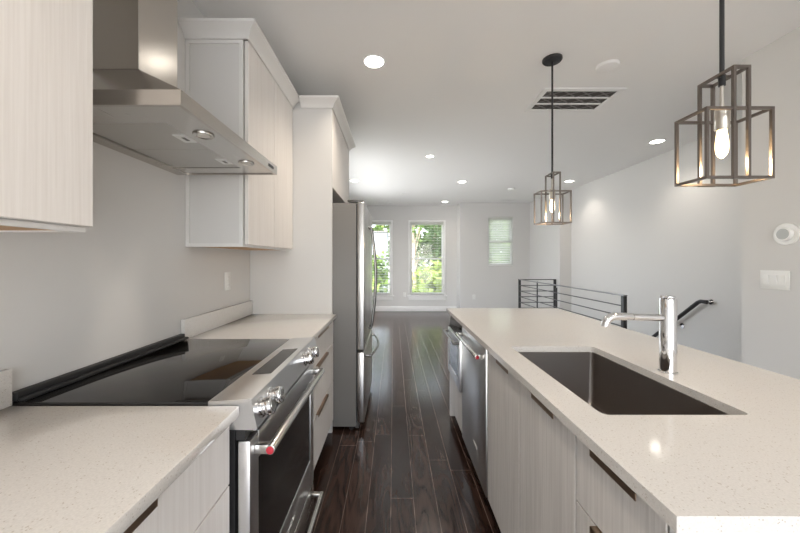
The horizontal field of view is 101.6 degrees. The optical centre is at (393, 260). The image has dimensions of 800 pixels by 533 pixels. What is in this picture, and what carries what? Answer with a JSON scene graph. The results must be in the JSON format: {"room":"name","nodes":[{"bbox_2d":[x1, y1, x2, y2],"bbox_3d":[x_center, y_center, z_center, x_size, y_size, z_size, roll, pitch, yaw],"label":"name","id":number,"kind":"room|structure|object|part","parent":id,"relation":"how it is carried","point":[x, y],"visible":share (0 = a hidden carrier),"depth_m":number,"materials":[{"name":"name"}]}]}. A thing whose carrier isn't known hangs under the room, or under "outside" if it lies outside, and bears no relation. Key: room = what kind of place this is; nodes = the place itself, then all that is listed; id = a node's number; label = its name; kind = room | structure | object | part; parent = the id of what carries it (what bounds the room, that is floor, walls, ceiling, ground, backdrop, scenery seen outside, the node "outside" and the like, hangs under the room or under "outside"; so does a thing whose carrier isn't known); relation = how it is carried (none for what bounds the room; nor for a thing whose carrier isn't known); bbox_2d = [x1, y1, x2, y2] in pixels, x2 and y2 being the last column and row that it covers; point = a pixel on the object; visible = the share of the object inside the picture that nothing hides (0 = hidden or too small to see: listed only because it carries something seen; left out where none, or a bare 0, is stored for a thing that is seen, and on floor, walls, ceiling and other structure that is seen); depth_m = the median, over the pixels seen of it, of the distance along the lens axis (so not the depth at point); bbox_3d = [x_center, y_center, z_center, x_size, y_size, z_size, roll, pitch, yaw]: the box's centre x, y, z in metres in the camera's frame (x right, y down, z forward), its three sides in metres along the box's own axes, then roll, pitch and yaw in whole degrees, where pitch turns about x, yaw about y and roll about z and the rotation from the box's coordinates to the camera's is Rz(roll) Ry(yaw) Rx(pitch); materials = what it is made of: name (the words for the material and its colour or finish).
{"room":"kitchen","nodes":[
{"label":"kitchen","id":0,"kind":"room"},
{"bbox_2d":[0,0,249,391],"bbox_3d":[-1.155,0.011,3.010,0.100,2.875,11.220,0,0,0],"label":"wall","id":1,"kind":"structure","parent":0,"point":[70,301],"depth_m":1.28,"materials":[{"name":"white paint"}]},
{"bbox_2d":[0,369,11,409],"bbox_3d":[-1.092,0.360,0.313,0.020,0.104,1.226,0,0,0],"label":"backsplash","id":2,"kind":"structure","parent":1,"relation":"attached to","point":[5,374],"depth_m":0.91,"materials":[{"name":"stone"}]},
{"bbox_2d":[0,0,92,231],"bbox_3d":[-0.907,-0.655,0.422,0.391,1.166,0.964,0,0,0],"label":"upper cabinet","id":3,"kind":"object","parent":1,"relation":"attached to","point":[46,46],"visible":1,"depth_m":0.72,"materials":[{"name":"white wood"}]},
{"bbox_3d":[-0.949,-0.078,0.391,0.308,0.012,0.902,0,0,0],"label":"rail","id":4,"kind":"part","parent":3,"relation":"part of","materials":[{"name":"white wood"}]},
{"bbox_2d":[93,0,276,174],"bbox_3d":[-0.848,-0.929,1.288,0.508,0.992,0.752,0,0,0],"label":"range hood","id":5,"kind":"object","parent":1,"relation":"attached to","point":[140,112],"visible":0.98,"depth_m":1.18,"materials":[{"name":"silver metal"}]},
{"bbox_3d":[-0.825,-0.444,1.288,0.435,0.010,0.728,0,0,0],"label":"underside panel","id":6,"kind":"part","parent":5,"relation":"part of","materials":[{"name":"silver metal"}]},
{"bbox_2d":[192,131,214,139],"bbox_3d":[-0.664,-0.436,1.140,0.068,0.006,0.068,0,0,0],"label":"lamp","id":7,"kind":"object","parent":5,"relation":"on","point":[199,135],"depth_m":1.13,"materials":[{"name":"white metal"}]},
{"bbox_2d":[238,161,253,165],"bbox_3d":[-0.664,-0.436,1.470,0.068,0.006,0.068,0,0,0],"label":"lamp","id":8,"kind":"object","parent":5,"relation":"on","point":[241,163],"depth_m":1.46,"materials":[{"name":"white"}]},
{"bbox_2d":[181,300,252,337],"bbox_3d":[-1.092,0.360,2.098,0.020,0.104,0.815,0,0,0],"label":"backsplash","id":9,"kind":"structure","parent":1,"relation":"attached to","point":[198,324],"depth_m":1.97,"materials":[{"name":"stone"}]},
{"bbox_2d":[225,272,230,289],"bbox_3d":[-1.100,0.138,2.168,0.008,0.118,0.075,0,0,0],"label":"wall outlet","id":10,"kind":"object","parent":1,"relation":"attached to","point":[227,274],"visible":1,"depth_m":2.16,"materials":[{"name":"white plastic"}]},
{"bbox_2d":[178,18,299,250],"bbox_3d":[-0.907,-0.655,2.084,0.391,1.166,0.836,0,0,0],"label":"upper cabinet","id":11,"kind":"object","parent":1,"relation":"attached to","point":[232,70],"visible":0.94,"depth_m":1.73,"materials":[{"name":"white wood"}]},
{"bbox_3d":[-0.951,-0.622,1.731,0.304,1.100,0.006,0,0,0],"label":"frame","id":12,"kind":"part","parent":11,"relation":"part of","materials":[{"name":"white wood"}]},
{"bbox_3d":[-0.907,-1.204,2.084,0.391,0.069,0.836,0,0,0],"label":"crown","id":13,"kind":"part","parent":11,"relation":"part of","materials":[{"name":"white wood"}]},
{"bbox_3d":[-0.783,-0.626,1.926,0.020,1.084,0.379,0,0,0],"label":"door","id":14,"kind":"part","parent":11,"relation":"part of","materials":[{"name":"beige wood"}]},
{"bbox_3d":[-0.949,-0.078,2.118,0.308,0.012,0.768,0,0,0],"label":"rail","id":15,"kind":"part","parent":11,"relation":"part of","materials":[{"name":"white wood"}]},
{"bbox_3d":[-0.783,-0.626,2.310,0.020,1.084,0.379,0,0,0],"label":"door","id":16,"kind":"part","parent":11,"relation":"part of","materials":[{"name":"beige wood"}]},
{"bbox_2d":[250,95,354,432],"bbox_3d":[-0.757,0.045,2.989,0.691,2.566,1.087,0,0,0],"label":"tall cabinet","id":17,"kind":"object","parent":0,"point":[299,280],"visible":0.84,"depth_m":2.51,"materials":[{"name":"white wood"}]},
{"bbox_3d":[-0.561,-1.204,2.989,0.298,0.069,1.087,0,0,0],"label":"crown","id":18,"kind":"part","parent":17,"relation":"part of","materials":[{"name":"white wood"}]},
{"bbox_3d":[-0.483,-0.868,2.760,0.020,0.601,0.454,0,0,0],"label":"door","id":19,"kind":"part","parent":17,"relation":"part of","materials":[{"name":"beige wood"}]},
{"bbox_3d":[-0.483,-0.868,3.216,0.020,0.601,0.454,0,0,0],"label":"door","id":20,"kind":"part","parent":17,"relation":"part of","materials":[{"name":"beige wood"}]},
{"bbox_2d":[305,311,500,532],"bbox_3d":[1.198,1.388,3.010,4.805,0.120,11.220,0,0,0],"label":"floor","id":21,"kind":"structure","parent":0,"point":[408,467],"depth_m":2.22,"materials":[{"name":"brown wood"}]},
{"bbox_2d":[12,334,324,532],"bbox_3d":[-0.725,0.853,1.308,0.750,0.950,0.752,0,0,0],"label":"range","id":22,"kind":"object","parent":21,"relation":"on","point":[272,383],"visible":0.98,"depth_m":1.14,"materials":[{"name":"black glass"}]},
{"bbox_3d":[-1.078,0.392,1.308,0.044,0.028,0.752,0,0,0],"label":"trim","id":23,"kind":"part","parent":22,"relation":"part of","materials":[{"name":"black"}]},
{"bbox_2d":[12,339,289,405],"bbox_3d":[-0.813,0.419,1.308,0.564,0.026,0.752,0,0,0],"label":"cooktop","id":24,"kind":"object","parent":22,"relation":"in","point":[176,372],"depth_m":1.13,"materials":[{"name":"black glass"}]},
{"bbox_3d":[-0.460,0.441,1.308,0.140,0.090,0.752,0,0,0],"label":"control panel","id":25,"kind":"part","parent":22,"relation":"part of","materials":[{"name":"silver metal"}]},
{"bbox_3d":[-0.381,0.439,0.978,0.049,0.061,0.059,0,0,0],"label":"knob","id":26,"kind":"part","parent":22,"relation":"part of","materials":[{"name":"silver metal"}]},
{"bbox_3d":[-0.429,0.827,1.308,0.035,0.613,0.746,0,0,0],"label":"oven door","id":27,"kind":"part","parent":22,"relation":"part of","materials":[{"name":"silver metal"}]},
{"bbox_3d":[-0.381,0.439,1.056,0.049,0.061,0.059,0,0,0],"label":"knob","id":28,"kind":"part","parent":22,"relation":"part of","materials":[{"name":"silver metal"}]},
{"bbox_3d":[-0.381,0.560,1.308,0.062,0.029,0.693,0,0,0],"label":"handle","id":29,"kind":"part","parent":22,"relation":"part of","materials":[{"name":"silver metal"}]},
{"bbox_3d":[-0.428,1.206,1.308,0.033,0.133,0.746,0,0,0],"label":"warming drawer","id":30,"kind":"part","parent":22,"relation":"part of","materials":[{"name":"silver metal"}]},
{"bbox_3d":[-0.381,0.439,1.452,0.049,0.061,0.059,0,0,0],"label":"knob","id":31,"kind":"part","parent":22,"relation":"part of","materials":[{"name":"silver metal"}]},
{"bbox_3d":[-0.381,0.439,1.552,0.049,0.061,0.059,0,0,0],"label":"knob","id":32,"kind":"part","parent":22,"relation":"part of","materials":[{"name":"silver metal"}]},
{"bbox_3d":[-0.383,1.178,1.308,0.059,0.022,0.685,0,0,0],"label":"handle","id":33,"kind":"part","parent":22,"relation":"part of","materials":[{"name":"silver metal"}]},
{"bbox_2d":[123,427,228,532],"bbox_3d":[-0.773,0.886,0.468,0.655,0.883,0.909,0,0,0],"label":"base cabinet","id":34,"kind":"object","parent":21,"relation":"on","point":[197,501],"visible":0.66,"depth_m":0.77,"materials":[{"name":"grey wood"}]},
{"bbox_2d":[0,369,238,532],"bbox_3d":[-0.770,0.376,0.313,0.664,0.135,1.226,0,0,0],"label":"countertop","id":35,"kind":"structure","parent":34,"relation":"on","point":[64,469],"depth_m":0.68,"materials":[{"name":"stone"}]},
{"bbox_3d":[-0.456,0.457,0.468,0.020,0.017,0.300,0,0,0],"label":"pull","id":36,"kind":"part","parent":34,"relation":"part of","materials":[{"name":"brown metal"}]},
{"bbox_3d":[-0.472,0.777,0.468,0.020,0.285,0.903,0,0,0],"label":"drawer","id":37,"kind":"part","parent":34,"relation":"part of","materials":[{"name":"beige wood"}]},
{"bbox_2d":[313,322,332,470],"bbox_3d":[-0.773,0.886,2.098,0.655,0.883,0.810,0,0,0],"label":"base cabinet","id":38,"kind":"object","parent":21,"relation":"on","point":[323,391],"visible":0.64,"depth_m":2.14,"materials":[{"name":"grey wood"}]},
{"bbox_2d":[181,300,335,338],"bbox_3d":[-0.770,0.376,2.098,0.664,0.135,0.815,0,0,0],"label":"countertop","id":39,"kind":"structure","parent":38,"relation":"on","point":[238,321],"depth_m":2.00,"materials":[{"name":"stone"}]},
{"bbox_3d":[-0.456,0.930,2.098,0.020,0.017,0.300,0,0,0],"label":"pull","id":40,"kind":"part","parent":38,"relation":"part of","materials":[{"name":"brown metal"}]},
{"bbox_3d":[-0.456,0.640,2.098,0.020,0.017,0.300,0,0,0],"label":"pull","id":41,"kind":"part","parent":38,"relation":"part of","materials":[{"name":"brown metal"}]},
{"bbox_3d":[-0.472,1.073,2.098,0.020,0.295,0.804,0,0,0],"label":"drawer","id":42,"kind":"part","parent":38,"relation":"part of","materials":[{"name":"beige wood"}]},
{"bbox_3d":[-0.472,0.777,2.098,0.020,0.285,0.804,0,0,0],"label":"drawer","id":43,"kind":"part","parent":38,"relation":"part of","materials":[{"name":"beige wood"}]},
{"bbox_3d":[-0.472,0.541,2.098,0.020,0.178,0.804,0,0,0],"label":"drawer","id":44,"kind":"part","parent":38,"relation":"part of","materials":[{"name":"beige wood"}]},
{"bbox_2d":[333,200,379,429],"bbox_3d":[-0.609,0.428,2.990,0.962,1.800,0.898,0,0,0],"label":"refrigerator","id":45,"kind":"object","parent":21,"relation":"on","point":[353,233],"visible":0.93,"depth_m":2.54,"materials":[{"name":"grey metal"}]},
{"bbox_3d":[-0.255,0.123,2.764,0.057,1.160,0.447,0,0,0],"label":"door","id":46,"kind":"part","parent":45,"relation":"part of","materials":[{"name":"silver metal"}]},
{"bbox_3d":[-0.255,0.992,2.990,0.057,0.552,0.898,0,0,0],"label":"freezer drawer","id":47,"kind":"part","parent":45,"relation":"part of","materials":[{"name":"silver metal"}]},
{"bbox_3d":[-0.255,0.123,3.216,0.057,1.160,0.447,0,0,0],"label":"door","id":48,"kind":"part","parent":45,"relation":"part of","materials":[{"name":"silver metal"}]},
{"bbox_3d":[-0.178,0.765,2.990,0.099,0.029,0.764,0,0,0],"label":"handle","id":49,"kind":"part","parent":45,"relation":"part of","materials":[{"name":"silver metal"}]},
{"bbox_3d":[-0.189,0.158,2.935,0.075,0.929,0.021,0,0,0],"label":"handle","id":50,"kind":"part","parent":45,"relation":"part of","materials":[{"name":"silver metal"}]},
{"bbox_3d":[-0.189,0.158,3.045,0.075,0.929,0.021,0,0,0],"label":"handle","id":51,"kind":"part","parent":45,"relation":"part of","materials":[{"name":"silver metal"}]},
{"bbox_2d":[450,315,454,415],"bbox_3d":[0.800,0.884,2.792,0.635,0.887,0.025,0,0,0],"label":"end panel","id":52,"kind":"object","parent":21,"relation":"on","point":[451,409],"visible":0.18,"depth_m":2.78,"materials":[{"name":"white"}]},
{"bbox_2d":[450,374,461,431],"bbox_3d":[0.791,0.885,2.525,0.618,0.885,0.504,0,0,0],"label":"base cabinet","id":53,"kind":"object","parent":21,"relation":"on","point":[455,395],"visible":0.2,"depth_m":2.49,"materials":[{"name":"grey wood"}]},
{"bbox_2d":[455,327,487,496],"bbox_3d":[0.752,0.887,1.972,0.656,0.881,0.592,0,0,0],"label":"dishwasher","id":54,"kind":"object","parent":21,"relation":"on","point":[474,355],"visible":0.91,"depth_m":1.87,"materials":[{"name":"silver metal"}]},
{"bbox_3d":[0.450,0.506,1.972,0.052,0.025,0.545,0,0,0],"label":"handle","id":55,"kind":"part","parent":54,"relation":"part of","materials":[{"name":"silver metal"}]},
{"bbox_2d":[488,352,577,532],"bbox_3d":[0.783,0.885,1.266,0.634,0.885,0.805,0,0,0],"label":"base cabinet","id":56,"kind":"object","parent":21,"relation":"on","point":[532,454],"visible":0.5,"depth_m":1.18,"materials":[{"name":"grey wood"}]},
{"bbox_3d":[0.476,0.457,1.410,0.020,0.017,0.150,0,0,0],"label":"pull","id":57,"kind":"part","parent":56,"relation":"part of","materials":[{"name":"brown metal"}]},
{"bbox_3d":[0.492,0.836,1.460,0.020,0.768,0.412,0,0,0],"label":"door","id":58,"kind":"part","parent":56,"relation":"part of","materials":[{"name":"beige wood"}]},
{"bbox_3d":[0.476,0.457,1.030,0.020,0.017,0.150,0,0,0],"label":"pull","id":59,"kind":"part","parent":56,"relation":"part of","materials":[{"name":"brown metal"}]},
{"bbox_3d":[0.492,0.836,1.058,0.020,0.768,0.382,0,0,0],"label":"door","id":60,"kind":"part","parent":56,"relation":"part of","materials":[{"name":"beige wood"}]},
{"bbox_2d":[446,308,799,532],"bbox_3d":[0.931,0.426,1.671,0.948,0.027,2.290,0,0,0],"label":"countertop","id":61,"kind":"structure","parent":56,"relation":"on","point":[738,471],"depth_m":0.82,"materials":[{"name":"stone"}]},
{"bbox_2d":[519,352,728,414],"bbox_3d":[0.758,0.566,1.218,0.421,0.251,0.718,0,0,0],"label":"sink","id":62,"kind":"object","parent":61,"relation":"in","point":[610,387],"visible":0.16,"depth_m":1.42,"materials":[{"name":"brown metal"}]},
{"bbox_2d":[601,295,678,374],"bbox_3d":[0.902,0.271,1.200,0.275,0.283,0.060,0,0,0],"label":"faucet","id":63,"kind":"object","parent":61,"relation":"on","point":[667,316],"visible":1,"depth_m":1.19,"materials":[{"name":"silver metal"}]},
{"bbox_3d":[0.935,0.210,1.200,0.111,0.029,0.025,0,0,0],"label":"spout","id":64,"kind":"part","parent":63,"relation":"part of","materials":[{"name":"silver metal"}]},
{"bbox_3d":[1.010,0.276,1.200,0.060,0.273,0.060,0,0,0],"label":"post","id":65,"kind":"part","parent":63,"relation":"part of","materials":[{"name":"silver metal"}]},
{"bbox_3d":[1.010,0.135,1.200,0.045,0.010,0.045,0,0,0],"label":"handle","id":66,"kind":"part","parent":63,"relation":"part of","materials":[{"name":"silver metal"}]},
{"bbox_2d":[518,279,626,328],"bbox_3d":[2.979,0.860,5.230,0.776,0.937,3.108,0,0,0],"label":"stair railing","id":67,"kind":"object","parent":21,"relation":"on","point":[623,305],"visible":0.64,"depth_m":5.22,"materials":[{"name":"black metal"}]},
{"bbox_3d":[2.615,0.867,6.760,0.042,0.922,0.042,0,0,0],"label":"post","id":68,"kind":"part","parent":67,"relation":"part of","materials":[{"name":"black metal"}]},
{"bbox_3d":[2.979,0.398,6.761,0.776,0.014,0.046,0,0,0],"label":"rail","id":69,"kind":"part","parent":67,"relation":"part of","materials":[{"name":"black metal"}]},
{"bbox_3d":[2.980,0.520,6.760,0.688,0.016,0.017,0,0,0],"label":"rod","id":70,"kind":"part","parent":67,"relation":"part of","materials":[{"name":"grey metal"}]},
{"bbox_3d":[3.345,0.867,6.760,0.042,0.922,0.042,0,0,0],"label":"post","id":71,"kind":"part","parent":67,"relation":"part of","materials":[{"name":"black metal"}]},
{"bbox_3d":[2.615,0.637,5.230,0.014,0.015,3.018,0,0,0],"label":"rod","id":72,"kind":"part","parent":67,"relation":"part of","materials":[{"name":"grey metal"}]},
{"bbox_3d":[2.615,0.520,5.230,0.014,0.015,3.018,0,0,0],"label":"rod","id":73,"kind":"part","parent":67,"relation":"part of","materials":[{"name":"grey metal"}]},
{"bbox_3d":[2.615,0.754,5.230,0.014,0.015,3.018,0,0,0],"label":"rod","id":74,"kind":"part","parent":67,"relation":"part of","materials":[{"name":"grey metal"}]},
{"bbox_3d":[2.615,0.398,5.207,0.048,0.014,3.062,0,0,0],"label":"rail","id":75,"kind":"part","parent":67,"relation":"part of","materials":[{"name":"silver metal"}]},
{"bbox_3d":[2.615,0.867,3.700,0.042,0.922,0.042,0,0,0],"label":"post","id":76,"kind":"part","parent":67,"relation":"part of","materials":[{"name":"black metal"}]},
{"bbox_2d":[577,437,669,532],"bbox_3d":[0.783,0.886,0.718,0.634,0.883,0.289,0,0,0],"label":"base cabinet","id":77,"kind":"object","parent":21,"relation":"on","point":[605,504],"visible":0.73,"depth_m":0.74,"materials":[{"name":"grey wood"}]},
{"bbox_3d":[0.492,0.777,0.718,0.020,0.285,0.283,0,0,0],"label":"drawer","id":78,"kind":"part","parent":77,"relation":"part of","materials":[{"name":"beige wood"}]},
{"bbox_3d":[0.476,0.640,0.703,0.020,0.017,0.147,0,0,0],"label":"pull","id":79,"kind":"part","parent":77,"relation":"part of","materials":[{"name":"brown metal"}]},
{"bbox_3d":[0.476,0.457,0.703,0.020,0.017,0.147,0,0,0],"label":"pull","id":80,"kind":"part","parent":77,"relation":"part of","materials":[{"name":"brown metal"}]},
{"bbox_2d":[366,206,456,305],"bbox_3d":[0.270,0.011,8.560,2.750,2.875,0.120,0,0,0],"label":"wall","id":81,"kind":"structure","parent":0,"point":[400,215],"depth_m":8.50,"materials":[{"name":"white paint"}]},
{"bbox_2d":[372,220,393,299],"bbox_3d":[-0.500,-0.002,8.525,1.030,2.080,0.150,0,0,0],"label":"window","id":82,"kind":"structure","parent":81,"relation":"in","point":[379,296],"depth_m":8.48,"materials":[{"name":"white"}]},
{"bbox_3d":[-0.500,-0.496,8.587,0.826,0.948,0.014,0,0,0],"label":"sash","id":83,"kind":"part","parent":82,"relation":"part of","materials":[{"name":"white"}]},
{"bbox_2d":[372,222,390,293],"bbox_3d":[-0.500,-0.051,8.529,0.862,1.878,0.054,0,0,0],"label":"window blind","id":84,"kind":"object","parent":82,"relation":"attached to","point":[372,222],"visible":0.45,"depth_m":8.51,"materials":[{"name":"white plastic"}]},
{"bbox_3d":[-0.500,-0.966,8.531,0.862,0.048,0.050,0,0,0],"label":"head rail","id":85,"kind":"part","parent":84,"relation":"part of","materials":[{"name":"white plastic"}]},
{"bbox_2d":[372,306,456,310],"bbox_3d":[0.270,1.263,8.492,2.750,0.130,0.016,0,0,0],"label":"baseboard","id":86,"kind":"structure","parent":81,"relation":"attached to","point":[377,308],"depth_m":8.48,"materials":[{"name":"white"}]},
{"bbox_2d":[407,220,446,299],"bbox_3d":[0.875,-0.002,8.525,1.030,2.080,0.150,0,0,0],"label":"window","id":87,"kind":"structure","parent":81,"relation":"in","point":[410,296],"depth_m":8.48,"materials":[{"name":"white wood"}]},
{"bbox_3d":[0.875,-0.496,8.587,0.826,0.948,0.014,0,0,0],"label":"sash","id":88,"kind":"part","parent":87,"relation":"part of","materials":[{"name":"white"}]},
{"bbox_2d":[410,222,443,293],"bbox_3d":[0.875,-0.051,8.529,0.862,1.878,0.054,0,0,0],"label":"window blind","id":89,"kind":"object","parent":87,"relation":"attached to","point":[411,222],"visible":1,"depth_m":8.51,"materials":[{"name":"white plastic"}]},
{"bbox_3d":[0.875,-0.966,8.531,0.862,0.048,0.050,0,0,0],"label":"head rail","id":90,"kind":"part","parent":89,"relation":"part of","materials":[{"name":"white plastic"}]},
{"bbox_3d":[0.875,0.877,8.530,0.858,0.022,0.048,0,0,0],"label":"rail","id":91,"kind":"part","parent":89,"relation":"part of","materials":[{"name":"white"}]},
{"bbox_3d":[0.875,0.923,8.505,1.030,0.030,0.110,0,0,0],"label":"sill","id":92,"kind":"part","parent":87,"relation":"part of","materials":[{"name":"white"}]},
{"bbox_3d":[0.875,0.412,8.571,0.826,0.948,0.014,0,0,0],"label":"sash","id":93,"kind":"part","parent":87,"relation":"part of","materials":[{"name":"white"}]},
{"bbox_2d":[443,316,461,391],"bbox_3d":[0.699,0.690,2.525,0.562,0.473,0.498,0,0,0],"label":"microwave","id":94,"kind":"object","parent":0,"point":[454,344],"visible":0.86,"depth_m":2.47,"materials":[{"name":"silver metal"}]},
{"bbox_3d":[0.440,0.590,2.525,0.044,0.020,0.450,0,0,0],"label":"handle","id":95,"kind":"part","parent":94,"relation":"part of","materials":[{"name":"grey metal"}]},
{"bbox_3d":[0.482,0.743,2.525,0.040,0.360,0.498,0,0,0],"label":"door","id":96,"kind":"part","parent":94,"relation":"part of","materials":[{"name":"silver metal"}]},
{"bbox_2d":[457,203,529,307],"bbox_3d":[2.507,0.011,8.345,1.725,2.875,0.550,0,0,0],"label":"wall","id":97,"kind":"structure","parent":0,"point":[492,286],"depth_m":8.07,"materials":[{"name":"white paint"}]},
{"bbox_2d":[488,224,512,265],"bbox_3d":[2.650,-0.467,8.114,0.610,1.210,0.112,0,0,0],"label":"window","id":98,"kind":"structure","parent":97,"relation":"in","point":[488,224],"depth_m":8.13,"materials":[{"name":"white"}]},
{"bbox_2d":[488,217,512,264],"bbox_3d":[2.650,-0.478,8.099,0.602,1.183,0.054,0,0,0],"label":"window blind","id":99,"kind":"object","parent":98,"relation":"attached to","point":[493,230],"visible":1,"depth_m":8.10,"materials":[{"name":"white"}]},
{"bbox_3d":[2.650,-1.046,8.101,0.602,0.048,0.050,0,0,0],"label":"head rail","id":100,"kind":"part","parent":99,"relation":"part of","materials":[{"name":"white plastic"}]},
{"bbox_2d":[192,0,799,205],"bbox_3d":[1.248,-1.502,3.050,4.905,0.150,11.300,0,0,0],"label":"ceiling","id":101,"kind":"structure","parent":0,"point":[458,79],"depth_m":2.52,"materials":[{"name":"white paint"}]},
{"bbox_2d":[362,54,385,68],"bbox_3d":[-0.140,-1.423,2.340,0.176,0.006,0.176,0,0,0],"label":"recessed light","id":102,"kind":"object","parent":101,"relation":"in","point":[371,61],"visible":1,"depth_m":2.33,"materials":[{"name":"white"}]},
{"bbox_2d":[534,53,571,224],"bbox_3d":[1.125,-0.842,2.310,0.214,1.170,0.132,0,0,0],"label":"pendant lamp","id":103,"kind":"object","parent":101,"relation":"hanging from","point":[553,59],"visible":1,"depth_m":2.30,"materials":[{"name":"black metal"}]},
{"bbox_2d":[549,188,554,198],"bbox_3d":[1.125,-0.469,2.310,0.039,0.075,0.039,0,0,0],"label":"socket","id":104,"kind":"object","parent":103,"relation":"attached to","point":[550,193],"depth_m":2.30,"materials":[{"name":"silver"}]},
{"bbox_3d":[1.125,-0.992,2.310,0.019,0.826,0.018,0,0,0],"label":"rod","id":105,"kind":"part","parent":103,"relation":"part of","materials":[{"name":"black metal"}]},
{"bbox_3d":[1.125,-0.386,2.310,0.034,0.094,0.034,0,0,0],"label":"bulb","id":106,"kind":"part","parent":103,"relation":"part of","materials":[{"name":"beige"}]},
{"bbox_2d":[524,88,626,111],"bbox_3d":[1.587,-1.421,2.902,0.685,0.011,0.425,0,0,0],"label":"ceiling vent","id":107,"kind":"object","parent":101,"relation":"in","point":[564,99],"visible":0.98,"depth_m":2.89,"materials":[{"name":"white metal"}]},
{"bbox_2d":[595,59,620,73],"bbox_3d":[1.570,-1.413,2.390,0.156,0.026,0.156,0,0,0],"label":"ceiling detector","id":108,"kind":"object","parent":101,"relation":"attached to","point":[607,66],"visible":1,"depth_m":2.36,"materials":[{"name":"white plastic"}]},
{"bbox_2d":[648,139,665,143],"bbox_3d":[3.160,-1.423,3.910,0.176,0.006,0.176,0,0,0],"label":"recessed light","id":109,"kind":"object","parent":101,"relation":"in","point":[657,141],"visible":1,"depth_m":3.90,"materials":[{"name":"white"}]},
{"bbox_2d":[674,0,774,186],"bbox_3d":[1.091,-0.842,1.083,0.214,1.170,0.132,0,0,0],"label":"pendant lamp","id":110,"kind":"object","parent":101,"relation":"hanging from","point":[716,118],"visible":1,"depth_m":1.07,"materials":[{"name":"black metal"}]},
{"bbox_3d":[1.091,-0.541,1.083,0.011,0.074,0.011,0,0,0],"label":"stem","id":111,"kind":"part","parent":110,"relation":"part of","materials":[{"name":"beige"}]},
{"bbox_2d":[714,110,729,131],"bbox_3d":[1.091,-0.469,1.083,0.039,0.075,0.039,0,0,0],"label":"socket","id":112,"kind":"object","parent":110,"relation":"attached to","point":[721,117],"depth_m":1.07,"materials":[{"name":"silver metal"}]},
{"bbox_3d":[1.091,-0.992,1.083,0.019,0.826,0.018,0,0,0],"label":"rod","id":113,"kind":"part","parent":110,"relation":"part of","materials":[{"name":"black metal"}]},
{"bbox_3d":[1.091,-0.386,1.083,0.034,0.094,0.034,0,0,0],"label":"bulb","id":114,"kind":"part","parent":110,"relation":"part of","materials":[{"name":"beige glass"}]},
{"bbox_2d":[530,122,741,362],"bbox_3d":[3.545,1.401,5.255,0.350,5.655,5.870,0,0,0],"label":"wall","id":115,"kind":"structure","parent":0,"point":[635,234],"depth_m":4.51,"materials":[{"name":"white paint"}]},
{"bbox_2d":[652,299,713,336],"bbox_3d":[3.551,1.449,4.873,0.096,2.020,2.431,0,0,0],"label":"handrail","id":116,"kind":"object","parent":115,"relation":"attached to","point":[710,301],"visible":0.42,"depth_m":3.87,"materials":[{"name":"black metal"}]},
{"bbox_2d":[742,27,799,379],"bbox_3d":[3.100,0.011,-0.140,1.240,2.875,4.920,0,0,0],"label":"wall","id":117,"kind":"structure","parent":0,"point":[770,317],"depth_m":2.13,"materials":[{"name":"white paint"}]},
{"bbox_2d":[760,270,789,289],"bbox_3d":[2.474,0.127,2.118,0.011,0.122,0.164,0,0,0],"label":"switch plate","id":118,"kind":"object","parent":117,"relation":"attached to","point":[769,279],"visible":1,"depth_m":2.11,"materials":[{"name":"white plastic"}]},
{"bbox_2d":[773,223,799,244],"bbox_3d":[2.465,-0.165,2.055,0.029,0.140,0.140,0,0,0],"label":"thermostat","id":119,"kind":"object","parent":117,"relation":"attached to","point":[785,233],"visible":1,"depth_m":2.04,"materials":[{"name":"white plastic"}]},
{"label":"outside","id":120,"kind":"structure","parent":0,"visible":0},
{"bbox_3d":[0.000,4.478,39.500,80.000,0.300,61.000,0,0,0],"label":"ground","id":121,"kind":"structure","parent":120,"visible":0},
{"bbox_2d":[372,278,386,291],"bbox_3d":[-1.450,2.083,11.610,3.088,4.530,3.299,0,0,-18],"label":"tree","id":122,"kind":"object","parent":121,"relation":"on","point":[373,278],"visible":0.02,"depth_m":12.06,"materials":[{"name":"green plant"}]},
{"bbox_2d":[372,247,388,291],"bbox_3d":[-1.240,1.786,19.559,3.202,5.094,2.960,0,0,20],"label":"tree","id":123,"kind":"object","parent":121,"relation":"on","point":[382,256],"visible":0.09,"depth_m":19.24,"materials":[{"name":"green plant"}]},
{"bbox_2d":[372,231,388,290],"bbox_3d":[-4.750,1.178,25.000,8.700,6.300,6.200,0,0,0],"label":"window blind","id":124,"kind":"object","parent":121,"relation":"on","point":[379,244],"visible":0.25,"depth_m":22.00,"materials":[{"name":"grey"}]},
{"bbox_2d":[373,225,388,268],"bbox_3d":[-0.960,-2.120,31.573,7.198,12.901,6.802,0,0,0],"label":"tree","id":125,"kind":"object","parent":121,"relation":"on","point":[374,229],"visible":0.06,"depth_m":30.20,"materials":[{"name":"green plant"}]},
{"bbox_2d":[412,225,428,286],"bbox_3d":[0.795,-0.060,13.886,2.343,8.781,2.036,0,0,39],"label":"tree","id":126,"kind":"object","parent":121,"relation":"on","point":[413,229],"visible":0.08,"depth_m":13.86,"materials":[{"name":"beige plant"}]},
{"bbox_2d":[412,225,441,291],"bbox_3d":[2.388,0.223,17.324,5.466,8.216,4.413,0,0,-41],"label":"tree","id":127,"kind":"object","parent":121,"relation":"on","point":[432,231],"visible":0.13,"depth_m":16.47,"materials":[{"name":"green plant"}]},
{"bbox_2d":[412,257,441,291],"bbox_3d":[1.842,2.092,11.486,3.374,4.484,3.735,0,0,0],"label":"tree","id":128,"kind":"object","parent":121,"relation":"on","point":[435,263],"visible":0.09,"depth_m":11.08,"materials":[{"name":"green plant"}]},
{"bbox_2d":[489,224,509,260],"bbox_3d":[4.990,0.338,13.157,5.148,7.987,4.922,0,0,-29],"label":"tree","id":129,"kind":"object","parent":121,"relation":"on","point":[489,224],"visible":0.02,"depth_m":12.12,"materials":[{"name":"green plant"}]}
]}

